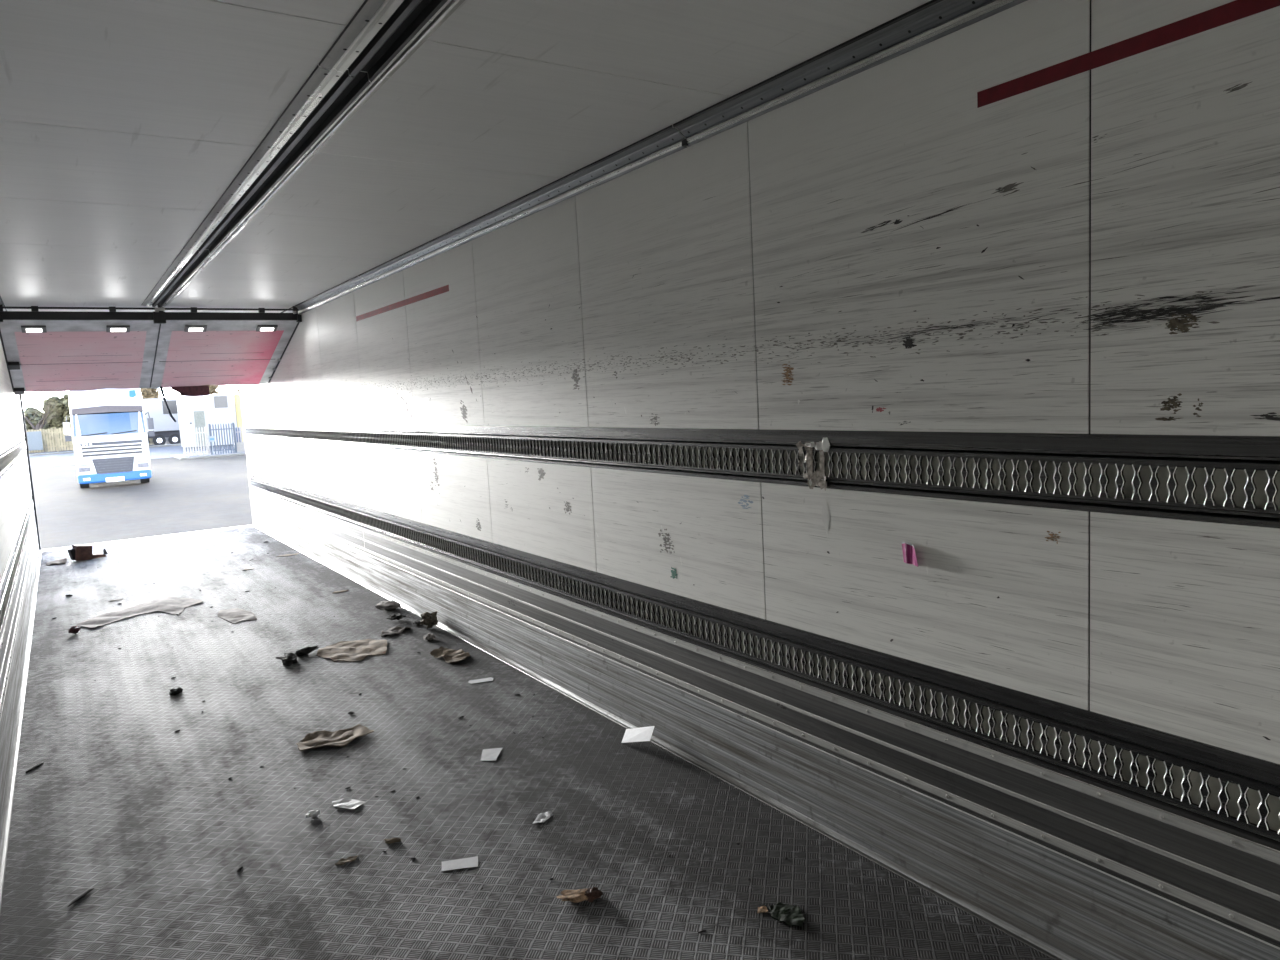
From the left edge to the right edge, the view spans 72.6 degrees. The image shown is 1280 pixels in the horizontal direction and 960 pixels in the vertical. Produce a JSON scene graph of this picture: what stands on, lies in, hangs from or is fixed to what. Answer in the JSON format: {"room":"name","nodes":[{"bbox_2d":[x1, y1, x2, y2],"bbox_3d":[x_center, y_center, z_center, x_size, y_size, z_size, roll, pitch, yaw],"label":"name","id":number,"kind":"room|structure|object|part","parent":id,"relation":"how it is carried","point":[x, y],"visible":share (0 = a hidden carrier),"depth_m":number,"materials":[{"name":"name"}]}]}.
{"room":"truck trailer interior","nodes":[
{"label":"truck trailer interior","id":0,"kind":"room"},
{"bbox_2d":[0,339,31,585],"bbox_3d":[-3.736,-0.011,4.941,0.090,2.800,13.510,-7,7,-33],"label":"wall","id":1,"kind":"structure","parent":0,"point":[15,486],"depth_m":7.16,"materials":[{"name":"white metal"}]},
{"bbox_2d":[0,296,6,310],"bbox_3d":[-3.761,-1.276,4.897,0.070,0.075,13.390,-7,7,-33],"label":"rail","id":2,"kind":"object","parent":1,"relation":"attached to","point":[1,301],"visible":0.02,"depth_m":7.22,"materials":[{"name":"grey metal"}]},
{"bbox_2d":[0,435,26,478],"bbox_3d":[-4.685,-0.160,6.423,0.016,0.197,9.880,-7,7,-33],"label":"rail","id":3,"kind":"object","parent":1,"relation":"attached to","point":[11,452],"visible":1,"depth_m":7.14,"materials":[{"name":"silver metal"}]},
{"bbox_2d":[0,494,33,641],"bbox_3d":[-4.648,0.545,6.496,0.016,0.197,9.880,-7,7,-33],"label":"rail","id":4,"kind":"object","parent":1,"relation":"attached to","point":[9,579],"visible":1,"depth_m":5.77,"materials":[{"name":"grey metal"}]},
{"bbox_2d":[0,511,35,713],"bbox_3d":[-4.645,0.748,6.542,0.012,0.215,9.928,-7,7,-33],"label":"liner","id":5,"kind":"object","parent":1,"relation":"attached to","point":[9,632],"visible":1,"depth_m":5.32,"materials":[{"name":"metal"}]},
{"bbox_2d":[0,527,40,909],"bbox_3d":[-4.344,1.032,6.160,0.025,0.300,10.928,-7,7,-33],"label":"baseboard","id":6,"kind":"structure","parent":1,"relation":"attached to","point":[11,715],"depth_m":4.50,"materials":[{"name":"metal"}]},
{"bbox_2d":[20,395,40,550],"bbox_3d":[-7.448,-0.389,10.584,0.022,2.530,0.080,-7,7,-33],"label":"seal","id":7,"kind":"object","parent":1,"relation":"attached to","point":[21,400],"visible":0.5,"depth_m":10.58,"materials":[{"name":"black rubber"}]},
{"bbox_2d":[239,385,252,519],"bbox_3d":[-6.446,-0.487,11.273,2.660,2.920,0.060,-7,7,-33],"label":"trim","id":8,"kind":"structure","parent":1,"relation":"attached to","point":[239,385],"depth_m":11.96,"materials":[{"name":"metal"}]},
{"bbox_2d":[0,0,930,312],"bbox_3d":[-2.753,-1.489,5.510,2.640,0.120,13.530,-7,7,-33],"label":"ceiling","id":9,"kind":"structure","parent":0,"point":[124,123],"depth_m":3.00,"materials":[{"name":"white metal"}]},
{"bbox_2d":[141,0,464,307],"bbox_3d":[-1.752,-1.304,3.951,0.216,0.030,9.590,-7,7,-33],"label":"ceiling track","id":10,"kind":"object","parent":9,"relation":"attached to","point":[382,35],"visible":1,"depth_m":2.92,"materials":[{"name":"metal"}]},
{"bbox_2d":[0,527,1053,959],"bbox_3d":[-2.609,1.193,5.779,2.580,0.120,13.510,-7,7,-33],"label":"floor","id":11,"kind":"structure","parent":0,"point":[167,885],"depth_m":3.36,"materials":[{"name":"metal"}]},
{"bbox_2d":[25,763,42,772],"bbox_3d":[-2.784,1.322,4.005,0.016,0.009,0.110,-2,6,5],"label":"splinter","id":12,"kind":"object","parent":11,"relation":"on","point":[36,766],"visible":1,"depth_m":4.00,"materials":[{"name":"brown wood"}]},
{"bbox_2d":[46,558,66,565],"bbox_3d":[-6.523,0.913,9.739,0.197,0.038,0.404,-7,7,-33],"label":"cardboard piece","id":13,"kind":"object","parent":11,"relation":"on","point":[60,561],"visible":1,"depth_m":9.69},
{"bbox_2d":[68,626,80,633],"bbox_3d":[-4.203,1.114,6.472,0.081,0.060,0.082,-7,7,-33],"label":"crumb","id":14,"kind":"object","parent":11,"relation":"on","point":[74,629],"visible":1,"depth_m":6.45,"materials":[{"name":"soil"}]},
{"bbox_2d":[67,888,93,906],"bbox_3d":[-1.862,1.389,2.899,0.012,0.009,0.109,-2,6,11],"label":"splinter","id":15,"kind":"object","parent":11,"relation":"on","point":[89,890],"visible":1,"depth_m":2.90,"materials":[{"name":"wood"}]},
{"bbox_2d":[67,544,107,560],"bbox_3d":[-6.254,0.811,9.870,0.180,0.177,0.366,2,8,42],"label":"carton","id":16,"kind":"object","parent":11,"relation":"on","point":[77,552],"visible":1,"depth_m":9.78,"materials":[{"name":"brown cardboard"}]},
{"bbox_2d":[75,597,203,627],"bbox_3d":[-3.973,1.065,7.022,0.706,0.026,0.945,-1,6,20],"label":"cloth","id":17,"kind":"object","parent":11,"relation":"on","point":[172,605],"visible":1,"depth_m":7.08,"materials":[{"name":"beige fabric"}]},
{"bbox_2d":[40,525,253,551],"bbox_3d":[-6.330,0.857,11.341,2.580,0.224,0.210,-7,7,-33],"label":"trim","id":18,"kind":"structure","parent":11,"relation":"attached to","point":[244,526],"depth_m":11.32,"materials":[{"name":"metal"}]},
{"bbox_2d":[169,687,182,694],"bbox_3d":[-2.646,1.203,4.964,0.066,0.034,0.078,-5,6,-20],"label":"clod","id":19,"kind":"object","parent":11,"relation":"on","point":[173,691],"visible":1,"depth_m":4.95,"materials":[{"name":"black soil"}]},
{"bbox_2d":[218,608,256,623],"bbox_3d":[-3.148,1.050,6.790,0.224,0.019,0.579,-8,8,-41],"label":"cardboard piece","id":20,"kind":"object","parent":11,"relation":"on","point":[233,616],"visible":1,"depth_m":6.75,"materials":[{"name":"beige cardboard"}]},
{"bbox_2d":[275,653,297,665],"bbox_3d":[-2.194,1.119,5.424,0.122,0.061,0.183,-7,7,-33],"label":"clump","id":21,"kind":"object","parent":11,"relation":"on","point":[289,659],"visible":1,"depth_m":5.41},
{"bbox_2d":[277,553,298,556],"bbox_3d":[-3.814,0.811,9.444,0.242,0.009,0.108,-7,7,-33],"label":"cardboard fleck","id":22,"kind":"object","parent":11,"relation":"on","point":[295,553],"visible":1,"depth_m":9.41,"materials":[{"name":"beige cardboard"}]},
{"bbox_2d":[295,646,318,656],"bbox_3d":[-2.161,1.105,5.615,0.076,0.045,0.243,1,7,33],"label":"clump","id":23,"kind":"object","parent":11,"relation":"on","point":[304,651],"visible":0.95,"depth_m":5.61,"materials":[{"name":"black"}]},
{"bbox_2d":[305,810,319,817],"bbox_3d":[-1.274,1.300,3.390,0.059,0.025,0.037,-7,7,-33],"label":"chip","id":24,"kind":"object","parent":11,"relation":"on","point":[312,813],"visible":1,"depth_m":3.38,"materials":[{"name":"white paper"}]},
{"bbox_2d":[296,724,373,750],"bbox_3d":[-1.453,1.231,4.155,0.351,0.025,0.238,-4,6,-14],"label":"cloth","id":25,"kind":"object","parent":11,"relation":"on","point":[342,737],"visible":1,"depth_m":4.16,"materials":[{"name":"beige fabric"}]},
{"bbox_2d":[335,855,357,864],"bbox_3d":[-1.027,1.331,3.048,0.082,0.008,0.037,-7,7,-33],"label":"cardboard fleck","id":26,"kind":"object","parent":11,"relation":"on","point":[341,861],"visible":1,"depth_m":3.04,"materials":[{"name":"brown cardboard"}]},
{"bbox_2d":[332,798,364,808],"bbox_3d":[-1.174,1.291,3.481,0.140,0.009,0.082,-1,6,19],"label":"paper scrap","id":27,"kind":"object","parent":11,"relation":"on","point":[348,803],"visible":1,"depth_m":3.48,"materials":[{"name":"white paper"}]},
{"bbox_2d":[317,639,386,661],"bbox_3d":[-1.861,1.101,5.637,0.440,0.023,0.516,-4,6,-12],"label":"cardboard piece","id":28,"kind":"object","parent":11,"relation":"on","point":[348,651],"visible":1,"depth_m":5.63,"materials":[{"name":"beige cardboard"}]},
{"bbox_2d":[375,600,400,609],"bbox_3d":[-1.943,0.969,6.719,0.214,0.067,0.159,2,8,40],"label":"clod","id":29,"kind":"object","parent":11,"relation":"on","point":[383,605],"visible":1,"depth_m":6.67,"materials":[{"name":"grey soil"}]},
{"bbox_2d":[384,838,400,843],"bbox_3d":[-0.901,1.310,3.163,0.066,0.014,0.027,-3,6,-5],"label":"crumb","id":30,"kind":"object","parent":11,"relation":"on","point":[392,840],"visible":1,"depth_m":3.16,"materials":[{"name":"soil"}]},
{"bbox_2d":[380,626,411,636],"bbox_3d":[-1.712,1.046,6.049,0.149,0.031,0.227,-1,6,20],"label":"cardboard piece","id":31,"kind":"object","parent":11,"relation":"on","point":[395,630],"visible":1,"depth_m":6.04,"materials":[{"name":"beige cardboard"}]},
{"bbox_2d":[386,613,405,619],"bbox_3d":[-1.786,1.006,6.372,0.123,0.048,0.113,1,7,32],"label":"clod","id":32,"kind":"object","parent":11,"relation":"on","point":[393,616],"visible":1,"depth_m":6.35,"materials":[{"name":"black soil"}]},
{"bbox_2d":[420,611,437,628],"bbox_3d":[-1.477,0.983,6.105,0.126,0.117,0.120,-3,6,2],"label":"wood knot","id":33,"kind":"object","parent":11,"relation":"on","point":[428,619],"visible":1,"depth_m":6.08,"materials":[{"name":"brown wood"}]},
{"bbox_2d":[423,633,435,639],"bbox_3d":[-1.407,1.048,5.822,0.084,0.039,0.100,-7,7,-33],"label":"clod","id":34,"kind":"object","parent":11,"relation":"on","point":[429,636],"visible":1,"depth_m":5.80,"materials":[{"name":"grey soil"}]},
{"bbox_2d":[430,646,469,662],"bbox_3d":[-1.174,1.084,5.402,0.187,0.033,0.342,-7,7,-33],"label":"cardboard piece","id":35,"kind":"object","parent":11,"relation":"on","point":[450,655],"visible":1,"depth_m":5.42,"materials":[{"name":"beige cardboard"}]},
{"bbox_2d":[442,856,477,870],"bbox_3d":[-0.618,1.317,2.987,0.124,0.002,0.067,-4,6,-11],"label":"label strip","id":36,"kind":"object","parent":11,"relation":"on","point":[472,861],"visible":1,"depth_m":2.99,"materials":[{"name":"white paper"}]},
{"bbox_2d":[468,677,493,683],"bbox_3d":[-0.898,1.133,4.915,0.146,0.004,0.061,-5,6,-15],"label":"strip","id":37,"kind":"object","parent":11,"relation":"on","point":[490,678],"visible":1,"depth_m":4.91,"materials":[{"name":"white paper"}]},
{"bbox_2d":[480,748,501,760],"bbox_3d":[-0.664,1.226,3.888,0.090,0.003,0.134,-3,6,-3],"label":"paper scrap","id":38,"kind":"object","parent":11,"relation":"on","point":[492,754],"visible":1,"depth_m":3.89,"materials":[{"name":"white paper"}]},
{"bbox_2d":[533,811,551,823],"bbox_3d":[-0.368,1.271,3.283,0.049,0.008,0.110,0,7,27],"label":"paper scrap","id":39,"kind":"object","parent":11,"relation":"on","point":[542,817],"visible":1,"depth_m":3.28,"materials":[{"name":"white paper"}]},
{"bbox_2d":[556,887,602,902],"bbox_3d":[-0.190,1.308,2.747,0.150,0.034,0.066,-3,6,1],"label":"leaf","id":40,"kind":"object","parent":11,"relation":"on","point":[575,896],"visible":1,"depth_m":2.73,"materials":[{"name":"brown plant"}]},
{"bbox_3d":[-0.202,1.312,2.746,0.127,0.024,0.062,-3,6,1],"label":"blade","id":41,"kind":"part","parent":40,"relation":"part of","materials":[{"name":"brown plant"}]},
{"bbox_2d":[621,726,654,742],"bbox_3d":[-0.013,1.146,3.925,0.213,0.082,0.085,2,8,41],"label":"card","id":42,"kind":"object","parent":11,"relation":"on","point":[641,734],"visible":1,"depth_m":3.92,"materials":[{"name":"white paper"}]},
{"bbox_2d":[758,906,767,912],"bbox_3d":[0.369,1.300,2.639,0.034,0.008,0.028,-3,6,-5],"label":"bit","id":43,"kind":"object","parent":11,"relation":"on","point":[761,909],"visible":1,"depth_m":2.64,"materials":[{"name":"brown"}]},
{"bbox_2d":[769,902,804,926],"bbox_3d":[0.440,1.300,2.610,0.116,0.012,0.098,-1,6,22],"label":"scrap","id":44,"kind":"object","parent":11,"relation":"on","point":[791,915],"visible":1,"depth_m":2.61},
{"bbox_2d":[240,0,1279,851],"bbox_3d":[-1.623,-0.264,6.339,0.099,2.800,13.510,-7,7,-33],"label":"wall","id":45,"kind":"structure","parent":0,"point":[1029,216],"depth_m":2.54,"materials":[{"name":"white metal"}]},
{"bbox_2d":[0,304,301,323],"bbox_3d":[-4.375,-1.515,7.954,2.447,0.164,0.090,-7,7,-33],"label":"header","id":46,"kind":"object","parent":45,"relation":"attached to","point":[159,316],"visible":0.98,"depth_m":7.89,"materials":[{"name":"black metal"}]},
{"bbox_2d":[0,320,159,394],"bbox_3d":[-5.425,-1.204,8.480,1.229,0.654,1.885,-7,7,-33],"label":"door","id":47,"kind":"structure","parent":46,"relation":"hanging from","point":[40,355],"depth_m":8.35,"materials":[{"name":"red plastic"}]},
{"bbox_2d":[21,326,46,332],"bbox_3d":[-5.313,-1.323,7.634,0.180,0.053,0.120,-7,7,-33],"label":"lamp","id":48,"kind":"object","parent":47,"relation":"attached to","point":[24,329],"depth_m":7.62,"materials":[{"name":"white plastic"}]},
{"bbox_2d":[106,325,129,331],"bbox_3d":[-4.785,-1.386,7.984,0.185,0.053,0.120,-7,7,-33],"label":"lamp","id":49,"kind":"object","parent":47,"relation":"attached to","point":[109,328],"depth_m":7.96,"materials":[{"name":"white plastic"}]},
{"bbox_3d":[-4.376,-1.562,7.941,2.410,0.069,0.045,-7,7,-33],"label":"rod","id":50,"kind":"part","parent":46,"relation":"part of","materials":[{"name":"metal"}]},
{"bbox_2d":[150,314,299,421],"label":"door","id":51,"kind":"structure","parent":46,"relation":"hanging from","point":[190,355],"depth_m":9.07,"materials":[{"name":"red plastic"}]},
{"bbox_2d":[184,325,206,331],"bbox_3d":[-4.253,-1.450,8.336,0.185,0.053,0.120,-7,7,-33],"label":"lamp","id":52,"kind":"object","parent":51,"relation":"attached to","point":[187,328],"depth_m":8.32,"materials":[{"name":"white plastic"}]},
{"bbox_3d":[-4.411,-1.333,9.155,1.210,0.065,1.955,-7,-10,-33],"label":"panel","id":53,"kind":"part","parent":51,"relation":"part of","materials":[{"name":"red metal"}]},
{"bbox_2d":[256,325,277,331],"bbox_3d":[-3.722,-1.513,8.687,0.185,0.053,0.120,-7,7,-33],"label":"lamp","id":54,"kind":"object","parent":51,"relation":"attached to","point":[263,328],"depth_m":8.67,"materials":[{"name":"white plastic"}]},
{"bbox_2d":[250,488,364,551],"bbox_3d":[-3.886,0.373,9.793,0.012,0.215,5.336,-7,7,-33],"label":"liner","id":55,"kind":"object","parent":45,"relation":"attached to","point":[349,534],"visible":1,"depth_m":9.06,"materials":[{"name":"metal"}]},
{"bbox_2d":[280,0,1026,314],"bbox_3d":[-1.778,-1.514,6.210,0.070,0.075,13.390,-7,7,-33],"label":"rail","id":56,"kind":"object","parent":45,"relation":"attached to","point":[933,20],"visible":1,"depth_m":3.08,"materials":[{"name":"grey metal"}]},
{"bbox_2d":[244,422,1279,528],"bbox_3d":[-1.692,-0.308,6.369,0.016,0.197,13.280,-7,7,-33],"label":"rail","id":57,"kind":"object","parent":45,"relation":"attached to","point":[1248,488],"visible":1,"depth_m":2.54,"materials":[{"name":"grey metal"}]},
{"bbox_2d":[796,438,829,490],"bbox_3d":[0.587,-0.055,2.945,0.014,0.178,0.154,-7,7,-33],"label":"tape wad","id":58,"kind":"object","parent":57,"relation":"attached to","point":[817,478],"visible":1,"depth_m":2.94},
{"bbox_2d":[249,474,1279,850],"bbox_3d":[-1.656,0.398,6.442,0.016,0.197,13.280,-7,7,-33],"label":"rail","id":59,"kind":"object","parent":45,"relation":"attached to","point":[1237,801],"visible":1,"depth_m":2.64,"materials":[{"name":"grey metal"}]},
{"bbox_2d":[251,504,1279,959],"bbox_3d":[-1.642,0.861,6.470,0.025,0.300,13.398,-7,7,-33],"label":"baseboard","id":60,"kind":"structure","parent":45,"relation":"attached to","point":[1062,906],"depth_m":2.92,"materials":[{"name":"metal"}]},
{"bbox_2d":[363,528,1279,945],"bbox_3d":[-0.161,0.757,4.234,0.012,0.215,8.055,-7,7,-33],"label":"kick plate","id":61,"kind":"object","parent":45,"relation":"attached to","point":[1233,880],"visible":1,"depth_m":2.61,"materials":[{"name":"metal"}]},
{"bbox_2d":[901,541,917,566],"bbox_3d":[0.821,0.223,2.642,0.013,0.070,0.086,-5,6,-18],"label":"tag","id":62,"kind":"object","parent":45,"relation":"attached to","point":[909,555],"visible":1,"depth_m":2.65,"materials":[{"name":"pink paper"}]},
{"bbox_2d":[1155,393,1202,420],"bbox_3d":[1.224,-0.166,1.979,0.001,0.063,0.103,-7,7,-33],"label":"stain","id":63,"kind":"object","parent":45,"relation":"attached to","point":[1168,406],"depth_m":1.98,"materials":[{"name":"black"}]},
{"label":"outside","id":64,"kind":"structure","parent":0,"visible":0},
{"bbox_2d":[170,450,245,459],"bbox_3d":[-18.560,-2.659,61.050,25.000,0.100,5.800,-7,7,-33],"label":"pavement","id":65,"kind":"structure","parent":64,"point":[178,456],"depth_m":53.57,"materials":[{"name":"concrete"}]},
{"bbox_2d":[181,426,209,455],"bbox_3d":[-27.468,-2.343,53.854,1.450,1.860,0.130,-7,7,-33],"label":"fence","id":66,"kind":"object","parent":65,"relation":"on","point":[182,429],"visible":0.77,"depth_m":53.80,"materials":[{"name":"white metal"}]},
{"bbox_3d":[-28.037,-2.277,53.496,0.100,1.860,0.100,-7,7,-33],"label":"post","id":67,"kind":"part","parent":66,"relation":"part of","materials":[{"name":"white metal"}]},
{"bbox_3d":[-26.916,-2.411,54.237,0.100,1.860,0.100,-7,7,-33],"label":"post","id":68,"kind":"part","parent":66,"relation":"part of","materials":[{"name":"white paint"}]},
{"bbox_2d":[208,436,214,454],"bbox_3d":[-26.508,-2.100,53.996,0.350,1.250,0.090,-7,7,-33],"label":"notice","id":69,"kind":"object","parent":65,"relation":"on","point":[211,438],"visible":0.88,"depth_m":53.95,"materials":[{"name":"blue paint"}]},
{"bbox_2d":[208,423,236,454],"bbox_3d":[-26.108,-2.551,54.511,1.470,2.000,0.130,-7,7,-33],"label":"fence","id":70,"kind":"object","parent":65,"relation":"on","point":[232,424],"visible":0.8,"depth_m":54.49,"materials":[{"name":"grey metal"}]},
{"bbox_3d":[-26.684,-2.484,54.147,0.100,2.000,0.100,-7,7,-33],"label":"post","id":71,"kind":"part","parent":70,"relation":"part of","materials":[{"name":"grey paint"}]},
{"bbox_3d":[-25.564,-2.618,54.888,0.100,2.000,0.100,-7,7,-33],"label":"post","id":72,"kind":"part","parent":70,"relation":"part of","materials":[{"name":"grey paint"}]},
{"bbox_2d":[235,426,245,451],"bbox_3d":[-24.403,-2.680,56.126,3.200,1.750,0.130,-7,7,-33],"label":"fence","id":73,"kind":"object","parent":65,"relation":"on","point":[240,431],"visible":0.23,"depth_m":55.38,"materials":[{"name":"grey metal"}]},
{"bbox_2d":[236,427,245,451],"bbox_3d":[-25.757,-2.590,56.413,0.950,1.650,0.500,-7,7,-33],"label":"fence","id":74,"kind":"object","parent":65,"relation":"on","point":[238,427],"visible":0.14,"depth_m":56.12,"materials":[{"name":"grey metal"}]},
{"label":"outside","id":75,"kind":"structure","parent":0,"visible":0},
{"bbox_2d":[30,444,232,467],"bbox_3d":[-31.394,-2.551,66.805,140.000,0.012,22.000,-7,7,-33],"label":"road surface","id":76,"kind":"object","parent":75,"point":[38,461],"depth_m":61.93,"materials":[{"name":"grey asphalt"}]},
{"bbox_2d":[175,393,236,446],"bbox_3d":[-34.253,-4.745,68.952,3.850,3.980,3.110,-7,7,-33],"label":"cabin","id":77,"kind":"object","parent":76,"relation":"on","point":[193,411],"visible":0.9,"depth_m":67.63,"materials":[{"name":"white metal"}]},
{"bbox_3d":[-33.995,-3.979,67.363,0.720,2.700,0.040,-7,7,-33],"label":"door","id":78,"kind":"part","parent":77,"relation":"part of","materials":[{"name":"white metal"}]},
{"bbox_2d":[234,395,242,441],"bbox_3d":[-32.161,-4.855,70.051,0.550,4.000,0.500,-7,7,-33],"label":"gate post","id":79,"kind":"object","parent":76,"relation":"on","point":[237,398],"visible":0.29,"depth_m":69.74,"materials":[{"name":"yellow paint"}]},
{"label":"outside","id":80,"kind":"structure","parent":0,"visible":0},
{"bbox_2d":[29,437,252,549],"bbox_3d":[-29.719,-2.224,64.333,260.000,0.300,260.000,-7,7,-33],"label":"ground","id":81,"kind":"structure","parent":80,"point":[187,495],"depth_m":27.63,"materials":[{"name":"concrete"}]},
{"bbox_2d":[27,431,42,450],"bbox_3d":[-51.685,-3.322,74.171,1.270,1.600,0.060,-7,7,-33],"label":"gate","id":82,"kind":"object","parent":81,"relation":"on","point":[34,438],"visible":0.77,"depth_m":74.22,"materials":[{"name":"grey metal"}]},
{"bbox_2d":[24,406,51,443],"bbox_3d":[-64.367,-5.546,91.859,4.472,4.472,3.308,-7,7,-33],"label":"tree","id":83,"kind":"object","parent":81,"relation":"on","point":[36,418],"visible":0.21,"depth_m":91.34,"materials":[{"name":"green plant"}]},
{"bbox_2d":[23,393,60,450],"bbox_3d":[-54.880,-5.521,78.669,5.154,5.965,5.810,-7,7,-33],"label":"bare tree","id":84,"kind":"object","parent":81,"relation":"on","point":[43,421],"visible":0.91,"depth_m":78.72,"materials":[{"name":"grey plant"}]},
{"bbox_2d":[37,391,70,445],"bbox_3d":[-57.165,-6.021,86.545,4.513,5.778,4.104,-7,7,-33],"label":"tree","id":85,"kind":"object","parent":81,"relation":"on","point":[62,405],"visible":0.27,"depth_m":85.62,"materials":[{"name":"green plant"}]},
{"bbox_2d":[26,427,153,452],"bbox_3d":[-50.541,-3.532,75.628,16.230,2.100,0.150,-7,7,-33],"label":"fence","id":86,"kind":"object","parent":81,"relation":"on","point":[56,432],"visible":0.27,"depth_m":75.50,"materials":[{"name":"beige wood"}]},
{"bbox_3d":[-50.604,-3.519,75.534,0.120,2.100,0.060,-7,7,-33],"label":"post","id":87,"kind":"part","parent":86,"relation":"part of","materials":[{"name":"beige wood"}]},
{"bbox_2d":[29,444,180,455],"bbox_3d":[-38.066,-3.292,76.752,140.000,0.120,2.000,-7,7,-33],"label":"kerb","id":88,"kind":"object","parent":81,"relation":"on","point":[63,452],"depth_m":70.57,"materials":[{"name":"concrete"}]},
{"bbox_2d":[63,388,154,487],"bbox_3d":[-22.577,-1.915,36.962,3.000,3.978,7.575,-7,7,-32],"label":"truck","id":89,"kind":"object","parent":81,"relation":"on","point":[110,438],"visible":0.98,"depth_m":33.90,"materials":[{"name":"white paint"}]},
{"bbox_2d":[63,416,71,441],"bbox_3d":[-21.794,-1.959,33.196,0.295,0.964,0.265,-7,7,-32],"label":"mirror","id":90,"kind":"object","parent":89,"relation":"attached to","point":[66,426],"depth_m":33.08,"materials":[{"name":"white plastic"}]},
{"bbox_2d":[79,439,143,457],"bbox_3d":[-20.543,-1.218,33.897,2.120,0.580,0.060,-7,7,-32],"label":"grille","id":91,"kind":"object","parent":89,"relation":"attached to","point":[94,448],"depth_m":33.87,"materials":[{"name":"white paint"}]},
{"bbox_2d":[92,456,133,473],"bbox_3d":[-20.508,-0.517,33.972,1.480,0.750,0.095,-7,7,-32],"label":"grille","id":92,"kind":"object","parent":89,"relation":"attached to","point":[100,464],"depth_m":33.92,"materials":[{"name":"grey plastic"}]},
{"bbox_3d":[-20.465,-0.030,33.956,0.620,0.160,0.025,-7,7,-32],"label":"number plate","id":93,"kind":"part","parent":89,"relation":"part of","materials":[{"name":"white paint"}]},
{"bbox_2d":[144,412,154,435],"bbox_3d":[-19.524,-2.225,34.642,0.296,0.964,0.265,-7,7,-32],"label":"mirror","id":94,"kind":"object","parent":89,"relation":"attached to","point":[150,420],"depth_m":34.57,"materials":[{"name":"white plastic"}]},
{"bbox_2d":[140,388,160,439],"bbox_3d":[-51.775,-7.553,89.956,4.184,7.496,5.185,-7,7,-33],"label":"tree","id":95,"kind":"object","parent":81,"relation":"on","point":[147,393],"visible":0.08,"depth_m":89.07,"materials":[{"name":"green plant"}]},
{"bbox_2d":[143,398,180,444],"bbox_3d":[-43.000,-4.993,76.023,5.350,4.148,2.530,-7,7,-33],"label":"truck","id":96,"kind":"object","parent":81,"relation":"on","point":[164,425],"visible":0.45,"depth_m":75.61,"materials":[{"name":"paint"}]},
{"bbox_2d":[178,385,219,395],"bbox_3d":[-47.074,-7.742,93.406,4.623,6.799,4.852,-7,7,-33],"label":"tree","id":97,"kind":"object","parent":81,"relation":"on","point":[212,388],"visible":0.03,"depth_m":93.72,"materials":[{"name":"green plant"}]},
{"bbox_2d":[234,387,239,394],"bbox_3d":[-42.441,-8.430,96.367,5.485,6.761,5.380,-7,7,-33],"label":"tree","id":98,"kind":"object","parent":81,"relation":"on","point":[238,389],"visible":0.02,"depth_m":94.74,"materials":[{"name":"grey plant"}]}
]}

